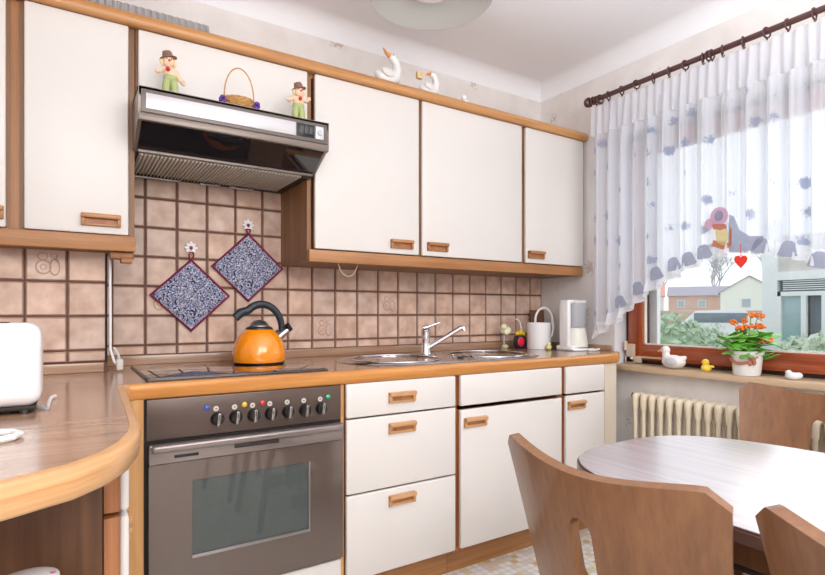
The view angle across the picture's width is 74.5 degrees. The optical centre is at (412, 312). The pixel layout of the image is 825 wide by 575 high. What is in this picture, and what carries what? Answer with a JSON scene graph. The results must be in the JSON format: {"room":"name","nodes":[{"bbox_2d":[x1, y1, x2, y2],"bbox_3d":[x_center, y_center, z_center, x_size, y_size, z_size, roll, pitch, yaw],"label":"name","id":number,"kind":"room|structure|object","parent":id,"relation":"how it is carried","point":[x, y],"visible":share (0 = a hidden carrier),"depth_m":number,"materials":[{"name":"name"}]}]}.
{"room":"kitchen","nodes":[
{"label":"kitchen","id":0,"kind":"room"},
{"bbox_2d":[0,249,106,370],"bbox_3d":[-1.466,-0.160,1.827,0.749,2.500,0.220,0,0,-33],"label":"wall","id":1,"kind":"structure","parent":0,"point":[24,280],"depth_m":1.87,"materials":[{"name":"concrete"}]},
{"bbox_2d":[0,0,20,247],"bbox_3d":[-1.459,-0.599,1.606,0.482,0.773,0.144,0,0,-33],"label":"upper cabinet","id":2,"kind":"object","parent":1,"relation":"attached to","point":[9,9],"visible":0.97,"depth_m":1.70,"materials":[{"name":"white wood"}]},
{"bbox_2d":[0,228,134,251],"bbox_3d":[-1.300,-0.235,1.659,0.807,0.052,0.021,0,0,-33],"label":"rail","id":3,"kind":"object","parent":2,"relation":"attached to","point":[8,236],"visible":1,"depth_m":1.76,"materials":[{"name":"brown wood"}]},
{"bbox_2d":[0,247,104,362],"bbox_3d":[-1.392,-0.025,1.739,0.715,0.396,0.009,0,0,-33],"label":"wall tiles","id":4,"kind":"structure","parent":1,"relation":"attached to","point":[41,298],"depth_m":1.85,"materials":[{"name":"beige tile"}]},
{"bbox_2d":[105,253,122,369],"bbox_3d":[-1.060,-0.002,1.926,0.059,0.416,0.024,0,0,-20],"label":"cable","id":5,"kind":"object","parent":4,"relation":"attached to","point":[119,362],"visible":0.98,"depth_m":1.92,"materials":[{"name":"white plastic"}]},
{"bbox_2d":[20,0,134,252],"bbox_3d":[-1.120,-0.599,1.824,0.324,0.773,0.144,0,0,-33],"label":"upper cabinet","id":6,"kind":"object","parent":1,"relation":"attached to","point":[77,71],"visible":0.98,"depth_m":1.77,"materials":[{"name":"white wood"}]},
{"bbox_2d":[109,251,133,263],"bbox_3d":[-1.014,-0.191,1.889,0.073,0.038,0.046,0,0,-33],"label":"block","id":7,"kind":"object","parent":6,"relation":"attached to","point":[124,257],"visible":1,"depth_m":1.87,"materials":[{"name":"brown wood"}]},
{"bbox_2d":[88,0,209,32],"bbox_3d":[-0.933,-1.062,1.932,0.400,0.056,0.040,0,0,-33],"label":"trim","id":8,"kind":"structure","parent":1,"relation":"attached to","point":[116,4],"depth_m":1.94,"materials":[{"name":"grey fabric"}]},
{"bbox_2d":[115,0,540,120],"bbox_3d":[-0.514,-0.160,2.659,3.650,2.500,0.150,0,0,-33],"label":"wall","id":9,"kind":"structure","parent":0,"point":[221,22],"depth_m":2.61,"materials":[{"name":"paint"}]},
{"bbox_2d":[135,30,306,118],"bbox_3d":[-0.782,-0.865,2.185,0.629,0.240,0.342,0,0,-33],"label":"upper cabinet","id":10,"kind":"object","parent":9,"relation":"attached to","point":[204,70],"visible":0.47,"depth_m":2.01,"materials":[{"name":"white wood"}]},
{"bbox_2d":[133,85,328,193],"bbox_3d":[-0.729,-0.634,2.116,0.662,0.197,0.492,0,0,-33],"label":"extractor hood","id":11,"kind":"object","parent":10,"relation":"attached to","point":[178,137],"visible":0.98,"depth_m":1.97,"materials":[{"name":"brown metal"}]},
{"bbox_2d":[155,50,185,92],"bbox_3d":[-0.821,-0.807,1.834,0.095,0.152,0.057,0,0,-33],"label":"figurine","id":12,"kind":"object","parent":11,"relation":"on","point":[171,75],"visible":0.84,"depth_m":1.82,"materials":[{"name":"green"}]},
{"bbox_2d":[219,68,259,108],"bbox_3d":[-0.626,-0.809,1.958,0.147,0.150,0.078,0,0,-33],"label":"wicker basket","id":13,"kind":"object","parent":11,"relation":"on","point":[236,99],"visible":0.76,"depth_m":1.93,"materials":[{"name":"brown wicker"}]},
{"bbox_2d":[219,94,225,101],"bbox_3d":[-0.671,-0.754,1.917,0.027,0.031,0.024,0,0,-33],"label":"flower","id":14,"kind":"object","parent":13,"relation":"on","point":[222,98],"depth_m":1.91,"materials":[{"name":"purple plant"}]},
{"bbox_2d":[225,94,253,107],"bbox_3d":[-0.626,-0.752,1.958,0.112,0.037,0.078,0,0,-33],"label":"woven bowl","id":15,"kind":"object","parent":13,"relation":"attached to","point":[236,99],"depth_m":1.93,"materials":[{"name":"wicker"}]},
{"bbox_2d":[253,101,259,108],"bbox_3d":[-0.570,-0.754,1.982,0.027,0.031,0.024,0,0,-33],"label":"flower","id":16,"kind":"object","parent":13,"relation":"on","point":[256,105],"depth_m":1.97,"materials":[{"name":"purple plant"}]},
{"bbox_2d":[287,82,310,117],"bbox_3d":[-0.439,-0.807,2.079,0.095,0.152,0.057,0,0,-33],"label":"figurine","id":17,"kind":"object","parent":11,"relation":"on","point":[298,90],"visible":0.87,"depth_m":2.06,"materials":[{"name":"green"}]},
{"bbox_2d":[300,125,312,134],"bbox_3d":[-0.398,-0.686,2.038,0.054,0.027,0.004,0,0,-33],"label":"switch","id":18,"kind":"object","parent":11,"relation":"attached to","point":[304,129],"depth_m":2.04,"materials":[{"name":"grey plastic"}]},
{"bbox_2d":[107,177,540,355],"bbox_3d":[-0.198,-0.219,2.763,2.393,0.782,0.009,0,0,-33],"label":"wall tiles","id":19,"kind":"structure","parent":9,"relation":"attached to","point":[159,213],"depth_m":2.46,"materials":[{"name":"beige tile"}]},
{"bbox_2d":[184,242,197,253],"bbox_3d":[-0.928,-0.272,2.275,0.054,0.054,0.023,0,0,-33],"label":"hook","id":20,"kind":"object","parent":19,"relation":"attached to","point":[190,247],"visible":1,"depth_m":2.28,"materials":[{"name":"white plastic"}]},
{"bbox_2d":[149,252,229,331],"bbox_3d":[-0.929,-0.086,2.277,0.321,0.337,0.014,0,0,-33],"label":"pot holder","id":21,"kind":"object","parent":20,"relation":"hanging from","point":[190,294],"visible":1,"depth_m":2.27,"materials":[{"name":"blue fabric"}]},
{"bbox_2d":[242,219,253,230],"bbox_3d":[-0.727,-0.388,2.404,0.054,0.054,0.023,0,0,-33],"label":"hook","id":22,"kind":"object","parent":19,"relation":"attached to","point":[247,224],"visible":1,"depth_m":2.40,"materials":[{"name":"white plastic"}]},
{"bbox_2d":[211,229,282,301],"bbox_3d":[-0.729,-0.208,2.406,0.321,0.326,0.014,0,0,-33],"label":"pot holder","id":23,"kind":"object","parent":22,"relation":"hanging from","point":[246,266],"visible":1,"depth_m":2.40,"materials":[{"name":"blue fabric"}]},
{"bbox_2d":[107,178,540,356],"bbox_3d":[-0.199,-0.225,2.769,2.401,0.870,0.004,0,0,-33],"label":"grout","id":24,"kind":"structure","parent":9,"relation":"attached to","point":[144,197],"depth_m":2.46,"materials":[{"name":"concrete"}]},
{"bbox_2d":[281,73,418,270],"bbox_3d":[-0.281,-0.599,2.494,0.544,0.773,0.364,0,0,-33],"label":"upper cabinet","id":25,"kind":"object","parent":9,"relation":"attached to","point":[363,195],"visible":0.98,"depth_m":2.36,"materials":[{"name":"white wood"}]},
{"bbox_2d":[337,263,357,276],"bbox_3d":[-0.277,-0.183,2.343,0.101,0.060,0.013,0,0,-33],"label":"loop","id":26,"kind":"object","parent":25,"relation":"hanging from","point":[337,263],"visible":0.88,"depth_m":2.34,"materials":[{"name":"beige"}]},
{"bbox_2d":[387,101,521,275],"bbox_3d":[0.225,-0.599,2.820,0.652,0.773,0.364,0,0,-33],"label":"upper cabinet","id":27,"kind":"object","parent":9,"relation":"attached to","point":[470,165],"visible":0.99,"depth_m":2.67,"materials":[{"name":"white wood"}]},
{"bbox_2d":[17,0,587,141],"bbox_3d":[-0.407,-1.008,2.413,3.124,0.048,0.368,0,0,-33],"label":"crown molding","id":28,"kind":"structure","parent":27,"relation":"on","point":[135,21],"depth_m":2.13,"materials":[{"name":"brown wood"}]},
{"bbox_2d":[374,47,401,82],"bbox_3d":[-0.112,-1.121,2.481,0.141,0.176,0.087,0,0,-33],"label":"figurine","id":29,"kind":"object","parent":28,"relation":"on","point":[394,75],"visible":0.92,"depth_m":2.47,"materials":[{"name":"white ceramic"}]},
{"bbox_2d":[416,71,439,93],"bbox_3d":[0.075,-1.099,2.602,0.130,0.132,0.072,0,0,-33],"label":"duck figurine","id":30,"kind":"object","parent":28,"relation":"on","point":[434,88],"visible":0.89,"depth_m":2.58,"materials":[{"name":"white ceramic"}]},
{"bbox_2d":[416,71,422,79],"bbox_3d":[0.032,-1.126,2.576,0.030,0.032,0.020,0,0,-33],"label":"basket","id":31,"kind":"object","parent":30,"relation":"on","point":[419,75],"depth_m":2.57,"materials":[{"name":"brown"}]},
{"bbox_2d":[461,95,470,102],"bbox_3d":[0.268,-1.062,2.727,0.051,0.061,0.048,0,0,8],"label":"bird figurine","id":32,"kind":"object","parent":28,"relation":"on","point":[463,97],"visible":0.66,"depth_m":2.71,"materials":[{"name":"white ceramic"}]},
{"bbox_2d":[308,249,582,275],"bbox_3d":[0.273,-0.234,2.670,1.663,0.050,0.021,0,0,-33],"label":"rail","id":33,"kind":"object","parent":27,"relation":"attached to","point":[326,256],"visible":1,"depth_m":2.54,"materials":[{"name":"brown wood"}]},
{"bbox_2d":[487,127,582,278],"bbox_3d":[0.705,-0.599,3.128,0.476,0.773,0.364,0,0,-33],"label":"upper cabinet","id":34,"kind":"object","parent":9,"relation":"attached to","point":[552,164],"visible":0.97,"depth_m":2.98,"materials":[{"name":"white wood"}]},
{"bbox_2d":[292,0,706,80],"bbox_3d":[0.700,-1.460,0.770,3.650,0.100,4.740,0,0,-33],"label":"ceiling","id":35,"kind":"structure","parent":0,"point":[539,40],"depth_m":2.69,"materials":[{"name":"paint"}]},
{"bbox_2d":[193,0,540,101],"bbox_3d":[-0.493,-1.367,2.533,3.150,0.085,0.085,0,0,-33],"label":"coving","id":36,"kind":"structure","parent":35,"relation":"attached to","point":[290,14],"depth_m":2.75,"materials":[{"name":"paint"}]},
{"bbox_2d":[370,0,491,29],"bbox_3d":[0.072,-1.304,2.067,0.472,0.212,0.472,0,0,-33],"label":"pendant lamp","id":37,"kind":"object","parent":35,"relation":"hanging from","point":[412,14],"visible":1,"depth_m":2.21,"materials":[{"name":"grey glass"}]},
{"bbox_2d":[418,0,443,2],"bbox_3d":[0.072,-1.240,2.067,0.176,0.060,0.176,0,0,-33],"label":"diffuser","id":38,"kind":"object","parent":37,"relation":"attached to","point":[425,1],"depth_m":2.12,"materials":[{"name":"white glass"}]},
{"bbox_2d":[541,0,771,101],"bbox_3d":[1.947,-1.367,1.572,0.085,0.085,4.340,0,0,-33],"label":"coving","id":39,"kind":"structure","parent":35,"relation":"attached to","point":[708,14],"depth_m":2.76,"materials":[{"name":"paint"}]},
{"bbox_2d":[442,528,596,574],"bbox_3d":[0.700,1.140,0.770,3.650,0.100,4.740,0,0,-33],"label":"floor","id":40,"kind":"structure","parent":0,"point":[523,561],"depth_m":2.34,"materials":[{"name":"tile"}]},
{"bbox_2d":[0,469,132,574],"bbox_3d":[-1.117,0.671,1.291,0.717,0.838,0.980,0,0,-33],"label":"base cabinet","id":41,"kind":"object","parent":40,"relation":"on","point":[87,534],"visible":0.56,"depth_m":1.02,"materials":[{"name":"brown wood"}]},
{"bbox_3d":[-0.777,0.531,0.710,0.660,0.018,0.360,0,0,-33],"label":"corner shelf","id":42,"kind":"object","parent":41,"relation":"attached to","visible":0},
{"bbox_2d":[9,567,59,574],"bbox_3d":[-0.610,0.468,0.856,0.090,0.105,0.090,0,0,-33],"label":"pot","id":43,"kind":"object","parent":42,"relation":"on","point":[36,570],"visible":1,"depth_m":0.87,"materials":[{"name":"white ceramic"}]},
{"bbox_2d":[129,384,343,574],"bbox_3d":[-0.720,0.671,2.020,0.716,0.838,0.663,0,0,-33],"label":"base cabinet","id":44,"kind":"object","parent":40,"relation":"on","point":[136,470],"visible":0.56,"depth_m":1.58,"materials":[{"name":"brown wood"}]},
{"bbox_2d":[144,385,343,574],"bbox_3d":[-0.663,0.561,1.984,0.634,0.614,0.604,0,0,-33],"label":"oven","id":45,"kind":"object","parent":44,"relation":"in","point":[241,483],"visible":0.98,"depth_m":1.74,"materials":[{"name":"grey metal"}]},
{"bbox_2d":[344,376,454,574],"bbox_3d":[-0.202,0.671,2.340,0.499,0.838,0.685,0,0,-33],"label":"base cabinet","id":46,"kind":"object","parent":40,"relation":"on","point":[399,435],"visible":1,"depth_m":2.05,"materials":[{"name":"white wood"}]},
{"bbox_2d":[446,367,561,572],"bbox_3d":[0.274,0.671,2.646,0.628,0.838,0.685,0,0,-33],"label":"base cabinet","id":47,"kind":"object","parent":40,"relation":"on","point":[491,521],"visible":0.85,"depth_m":2.33,"materials":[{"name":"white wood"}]},
{"bbox_2d":[559,363,615,529],"bbox_3d":[0.712,0.671,2.927,0.408,0.838,0.685,0,0,-33],"label":"base cabinet","id":48,"kind":"object","parent":40,"relation":"on","point":[588,396],"visible":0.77,"depth_m":2.64,"materials":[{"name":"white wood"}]},
{"bbox_2d":[0,341,619,521],"bbox_3d":[-0.063,0.214,1.864,3.134,0.085,1.660,0,0,-33],"label":"countertop","id":49,"kind":"structure","parent":48,"relation":"on","point":[89,435],"depth_m":1.48,"materials":[{"name":"laminate"}]},
{"bbox_2d":[0,429,23,442],"bbox_3d":[-0.753,0.204,0.831,0.258,0.011,0.113,0,0,-45],"label":"cable loop","id":50,"kind":"object","parent":49,"relation":"on","point":[9,434],"visible":1,"depth_m":0.90,"materials":[{"name":"white plastic"}]},
{"bbox_2d":[0,322,42,413],"bbox_3d":[-0.965,0.115,1.094,0.360,0.189,0.156,0,0,-33],"label":"toaster","id":51,"kind":"object","parent":49,"relation":"on","point":[21,343],"visible":1,"depth_m":1.11,"materials":[{"name":"white plastic"}]},
{"bbox_2d":[36,394,56,409],"bbox_3d":[-0.837,0.205,1.239,0.027,0.010,0.185,0,0,-29],"label":"power cord","id":52,"kind":"object","parent":49,"relation":"on","point":[48,403],"visible":0.99,"depth_m":1.18,"materials":[{"name":"white plastic"}]},
{"bbox_2d":[131,360,327,381],"bbox_3d":[-0.686,0.206,2.006,0.591,0.009,0.493,0,0,-33],"label":"cooktop","id":53,"kind":"object","parent":49,"relation":"in","point":[182,371],"visible":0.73,"depth_m":1.92,"materials":[{"name":"grey glass"}]},
{"bbox_2d":[232,301,292,364],"bbox_3d":[-0.612,0.077,2.163,0.206,0.249,0.206,0,0,16],"label":"kettle","id":54,"kind":"object","parent":53,"relation":"on","point":[258,344],"visible":1,"depth_m":2.10,"materials":[{"name":"orange metal"}]},
{"bbox_2d":[337,350,538,364],"bbox_3d":[0.151,0.277,2.540,1.052,0.158,0.509,0,0,-33],"label":"sink","id":55,"kind":"object","parent":49,"relation":"in","point":[441,356],"visible":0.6,"depth_m":2.48,"materials":[{"name":"silver metal"}]},
{"bbox_2d":[420,321,465,353],"bbox_3d":[0.152,0.125,2.694,0.230,0.160,0.058,0,0,3],"label":"mixer tap","id":56,"kind":"object","parent":49,"relation":"on","point":[426,345],"visible":1,"depth_m":2.68,"materials":[{"name":"silver metal"}]},
{"bbox_2d":[420,328,431,353],"bbox_3d":[0.066,0.140,2.699,0.058,0.129,0.058,0,0,-33],"label":"tap","id":57,"kind":"object","parent":56,"relation":"attached to","point":[426,345],"depth_m":2.68,"materials":[{"name":"silver metal"}]},
{"bbox_2d":[500,324,510,348],"bbox_3d":[0.536,0.138,3.145,0.073,0.145,0.053,0,0,-33],"label":"flower ornament","id":58,"kind":"object","parent":49,"relation":"on","point":[504,329],"visible":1,"depth_m":3.12,"materials":[{"name":"beige"}]},
{"bbox_2d":[513,319,526,348],"bbox_3d":[0.623,0.122,3.157,0.087,0.176,0.080,0,0,-33],"label":"ornament","id":59,"kind":"object","parent":49,"relation":"on","point":[519,341],"visible":1,"depth_m":3.13,"materials":[{"name":"black ceramic"}]},
{"bbox_2d":[530,310,543,321],"bbox_3d":[0.768,0.097,3.332,0.115,0.224,0.026,0,0,-33],"label":"chopping board","id":60,"kind":"object","parent":49,"relation":"on","point":[540,317],"visible":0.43,"depth_m":3.33,"materials":[{"name":"brown wood"}]},
{"bbox_2d":[527,307,553,349],"bbox_3d":[0.735,0.088,3.137,0.136,0.242,0.164,0,0,28],"label":"watering can","id":61,"kind":"object","parent":49,"relation":"on","point":[539,334],"visible":0.93,"depth_m":3.07,"materials":[{"name":"white plastic"}]},
{"bbox_2d":[545,342,551,349],"bbox_3d":[0.762,0.188,3.040,0.036,0.043,0.036,0,0,-33],"label":"chick","id":62,"kind":"object","parent":49,"relation":"on","point":[548,346],"visible":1,"depth_m":3.03,"materials":[{"name":"yellow ceramic"}]},
{"bbox_2d":[556,300,587,350],"bbox_3d":[0.901,0.070,3.022,0.158,0.280,0.132,0,0,-33],"label":"coffee maker","id":63,"kind":"object","parent":49,"relation":"on","point":[571,338],"visible":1,"depth_m":2.98,"materials":[{"name":"white plastic"}]},
{"bbox_2d":[572,348,599,350],"bbox_3d":[0.948,0.202,2.943,0.161,0.014,0.054,0,0,-23],"label":"power cord","id":64,"kind":"object","parent":49,"relation":"on","point":[589,349],"visible":1,"depth_m":2.94,"materials":[{"name":"white plastic"}]},
{"bbox_2d":[508,433,733,574],"bbox_3d":[0.478,0.680,1.099,0.432,0.824,0.508,0,0,-30],"label":"dining chair","id":65,"kind":"object","parent":40,"relation":"on","point":[635,527],"visible":1,"depth_m":0.93,"materials":[{"name":"brown wood"}]},
{"bbox_2d":[577,436,824,574],"bbox_3d":[0.846,0.720,1.016,0.680,0.740,1.075,0,0,-33],"label":"dining table","id":66,"kind":"object","parent":40,"relation":"on","point":[750,476],"visible":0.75,"depth_m":1.19,"materials":[{"name":"laminate"}]},
{"bbox_2d":[739,382,824,449],"bbox_3d":[1.285,0.680,1.822,0.432,0.824,0.508,0,0,-33],"label":"dining chair","id":67,"kind":"object","parent":40,"relation":"on","point":[768,414],"visible":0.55,"depth_m":2.01,"materials":[{"name":"brown wood"}]},
{"bbox_2d":[755,504,824,574],"bbox_3d":[0.737,0.680,0.613,0.432,0.824,0.508,0,0,-21],"label":"dining chair","id":68,"kind":"object","parent":40,"relation":"on","point":[792,545],"visible":1,"depth_m":0.72,"materials":[{"name":"brown wood"}]},
{"bbox_2d":[541,0,824,452],"bbox_3d":[2.075,-0.160,1.655,0.220,2.500,4.340,0,0,-33],"label":"wall","id":69,"kind":"structure","parent":0,"point":[567,109],"depth_m":2.88,"materials":[{"name":"paint"}]},
{"bbox_2d":[614,312,625,362],"bbox_3d":[1.146,-0.330,2.988,0.101,1.260,0.004,0,0,-33],"label":"reveal","id":70,"kind":"structure","parent":69,"relation":"attached to","point":[619,328],"depth_m":2.98,"materials":[{"name":"white paint"}]},
{"bbox_2d":[584,5,824,107],"bbox_3d":[1.494,-1.132,2.190,0.177,0.054,1.869,0,0,-33],"label":"curtain rod","id":71,"kind":"object","parent":69,"relation":"attached to","point":[588,102],"visible":0.8,"depth_m":2.35,"materials":[{"name":"red wood"}]},
{"bbox_2d":[681,60,688,71],"bbox_3d":[1.244,-1.121,2.465,0.048,0.059,0.016,0,0,-21],"label":"curtain ring","id":72,"kind":"object","parent":71,"relation":"hanging from","point":[683,68],"visible":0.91,"depth_m":2.46,"materials":[{"name":"red wood"}]},
{"bbox_2d":[701,52,704,64],"bbox_3d":[1.289,-1.121,2.399,0.016,0.059,0.048,0,0,39],"label":"curtain ring","id":73,"kind":"object","parent":71,"relation":"hanging from","point":[702,53],"visible":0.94,"depth_m":2.39,"materials":[{"name":"red wood"}]},
{"bbox_2d":[591,17,824,337],"bbox_3d":[1.392,-0.480,2.204,0.109,1.238,1.642,0,0,-33],"label":"sheer curtain","id":74,"kind":"object","parent":71,"relation":"hanging from","point":[675,191],"visible":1,"depth_m":2.36,"materials":[{"name":"white fabric"}]},
{"bbox_2d":[734,244,747,267],"bbox_3d":[1.346,-0.232,2.223,0.008,0.100,0.052,0,0,-33],"label":"heart","id":75,"kind":"object","parent":74,"relation":"hanging from","point":[740,261],"visible":1,"depth_m":2.22,"materials":[{"name":"red fabric"}]},
{"bbox_2d":[708,49,714,61],"bbox_3d":[1.310,-1.121,2.364,0.048,0.059,0.016,0,0,-32],"label":"curtain ring","id":76,"kind":"object","parent":71,"relation":"hanging from","point":[713,58],"visible":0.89,"depth_m":2.36,"materials":[{"name":"red wood"}]},
{"bbox_2d":[721,44,724,57],"bbox_3d":[1.335,-1.121,2.327,0.016,0.059,0.048,0,0,38],"label":"curtain ring","id":77,"kind":"object","parent":71,"relation":"hanging from","point":[722,52],"visible":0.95,"depth_m":2.32,"materials":[{"name":"red wood"}]},
{"bbox_2d":[741,36,745,48],"bbox_3d":[1.381,-1.121,2.256,0.016,0.059,0.048,0,0,44],"label":"curtain ring","id":78,"kind":"object","parent":71,"relation":"hanging from","point":[742,44],"visible":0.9,"depth_m":2.25,"materials":[{"name":"red wood"}]},
{"bbox_2d":[762,27,770,39],"bbox_3d":[1.428,-1.121,2.179,0.048,0.059,0.016,0,0,-19],"label":"curtain ring","id":79,"kind":"object","parent":71,"relation":"hanging from","point":[763,34],"visible":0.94,"depth_m":2.18,"materials":[{"name":"red wood"}]},
{"bbox_2d":[784,18,790,31],"bbox_3d":[1.469,-1.121,2.116,0.048,0.059,0.016,0,0,-30],"label":"curtain ring","id":80,"kind":"object","parent":71,"relation":"hanging from","point":[785,26],"visible":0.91,"depth_m":2.11,"materials":[{"name":"red wood"}]},
{"bbox_2d":[811,7,817,21],"bbox_3d":[1.518,-1.121,2.040,0.048,0.059,0.016,0,0,-33],"label":"curtain ring","id":81,"kind":"object","parent":71,"relation":"hanging from","point":[812,15],"visible":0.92,"depth_m":2.03,"materials":[{"name":"red wood"}]},
{"bbox_2d":[616,362,824,390],"bbox_3d":[1.624,0.289,2.176,0.175,0.028,1.865,0,0,-33],"label":"sill","id":82,"kind":"structure","parent":69,"relation":"attached to","point":[772,380],"depth_m":2.41,"materials":[{"name":"stone"}]},
{"bbox_2d":[657,346,686,368],"bbox_3d":[1.266,0.220,2.649,0.082,0.110,0.148,0,0,-33],"label":"duck","id":83,"kind":"object","parent":82,"relation":"on","point":[669,361],"visible":1,"depth_m":2.62},
{"bbox_2d":[701,359,713,371],"bbox_3d":[1.365,0.246,2.505,0.056,0.060,0.041,0,0,32],"label":"chick","id":84,"kind":"object","parent":82,"relation":"on","point":[705,367],"visible":1,"depth_m":2.50,"materials":[{"name":"yellow ceramic"}]},
{"bbox_2d":[715,312,782,375],"bbox_3d":[1.469,0.138,2.372,0.202,0.272,0.252,0,0,-33],"label":"potted kalanchoe","id":85,"kind":"object","parent":82,"relation":"on","point":[746,358],"visible":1,"depth_m":2.33,"materials":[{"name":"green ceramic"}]},
{"bbox_2d":[729,350,764,375],"bbox_3d":[1.464,0.220,2.373,0.134,0.107,0.134,0,0,-33],"label":"pot","id":86,"kind":"object","parent":85,"relation":"attached to","point":[744,362],"depth_m":2.32,"materials":[{"name":"white ceramic"}]},
{"bbox_2d":[785,370,802,379],"bbox_3d":[1.553,0.256,2.208,0.042,0.040,0.064,0,0,-33],"label":"duck","id":87,"kind":"object","parent":82,"relation":"on","point":[789,374],"visible":1,"depth_m":2.20,"materials":[{"name":"white ceramic"}]},
{"bbox_2d":[624,289,824,378],"bbox_3d":[1.685,-0.343,2.281,0.159,1.235,1.775,0,0,-33],"label":"window","id":88,"kind":"structure","parent":69,"relation":"in","point":[642,343],"depth_m":2.71,"materials":[{"name":"brown wood"}]},
{"bbox_2d":[631,392,824,452],"bbox_3d":[1.453,0.748,2.295,0.085,0.684,1.227,0,0,-33],"label":"radiator","id":89,"kind":"object","parent":69,"relation":"attached to","point":[727,415],"visible":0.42,"depth_m":2.52,"materials":[{"name":"beige metal"}]},
{"label":"outside","id":90,"kind":"structure","parent":0,"visible":0},
{"bbox_3d":[43.826,2.440,63.831,137.240,0.100,180.000,0,0,-33],"label":"ground","id":91,"kind":"structure","parent":90,"visible":0},
{"bbox_2d":[660,283,664,310],"bbox_3d":[36.986,-1.210,88.447,7.600,7.200,7.600,0,0,24],"label":"house","id":92,"kind":"structure","parent":91,"relation":"on","point":[662,290],"depth_m":83.96,"materials":[{"name":"white paint"}]},
{"bbox_2d":[643,311,723,370],"bbox_3d":[3.802,1.202,8.311,2.063,2.470,2.102,0,0,-33],"label":"bush","id":93,"kind":"object","parent":91,"relation":"on","point":[676,333],"visible":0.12,"depth_m":7.96,"materials":[{"name":"green plant"}]},
{"bbox_2d":[667,286,728,310],"bbox_3d":[44.367,-0.810,83.614,9.000,6.400,7.600,0,0,27],"label":"house","id":94,"kind":"structure","parent":91,"relation":"on","point":[702,297],"depth_m":81.40,"materials":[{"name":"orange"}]},
{"bbox_2d":[688,322,732,346],"bbox_3d":[5.230,1.295,9.617,1.370,2.277,1.344,0,0,-33],"label":"bush","id":95,"kind":"object","parent":91,"relation":"on","point":[715,332],"visible":0.08,"depth_m":9.49,"materials":[{"name":"green plant"}]},
{"bbox_2d":[660,310,761,324],"bbox_3d":[19.663,1.130,32.846,0.600,2.520,18.000,0,0,-33],"label":"fence","id":96,"kind":"object","parent":91,"relation":"on","point":[685,314],"visible":0.02,"depth_m":35.31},
{"bbox_2d":[705,252,741,285],"bbox_3d":[53.482,-4.962,93.556,10.052,14.735,10.252,0,0,-33],"label":"bare tree","id":97,"kind":"object","parent":91,"relation":"on","point":[714,261],"visible":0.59,"depth_m":94.59,"materials":[{"name":"grey plant"}]},
{"bbox_2d":[718,275,761,309],"bbox_3d":[39.738,-0.880,64.023,6.100,6.540,9.300,0,0,31],"label":"house","id":98,"kind":"structure","parent":91,"relation":"on","point":[746,294],"depth_m":60.43,"materials":[{"name":"white paint"}]},
{"bbox_2d":[762,254,824,374],"bbox_3d":[9.918,0.440,6.671,4.100,3.900,8.500,0,0,-33],"label":"building","id":99,"kind":"structure","parent":91,"relation":"on","point":[793,292],"depth_m":8.82,"materials":[{"name":"white paint"}]},
{"bbox_2d":[773,333,815,375],"bbox_3d":[5.566,1.353,7.868,0.905,2.155,0.918,0,0,-33],"label":"bush","id":100,"kind":"object","parent":91,"relation":"on","point":[795,344],"visible":0.09,"depth_m":7.80,"materials":[{"name":"green plant"}]},
{"bbox_2d":[801,328,824,378],"bbox_3d":[5.267,1.262,6.431,1.776,2.343,1.750,0,0,-33],"label":"bush","id":101,"kind":"object","parent":91,"relation":"on","point":[811,344],"visible":0.07,"depth_m":6.62,"materials":[{"name":"green plant"}]},
{"bbox_3d":[11.604,1.940,20.416,3.600,0.900,5.400,0,0,-33],"label":"wall","id":102,"kind":"structure","parent":91,"relation":"on","visible":0},
{"bbox_2d":[681,309,761,345],"bbox_3d":[11.222,0.665,19.846,4.100,1.550,1.780,0,0,29],"label":"parked car","id":103,"kind":"object","parent":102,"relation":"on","point":[707,317],"visible":0.24,"depth_m":19.13,"materials":[{"name":"white metal"}]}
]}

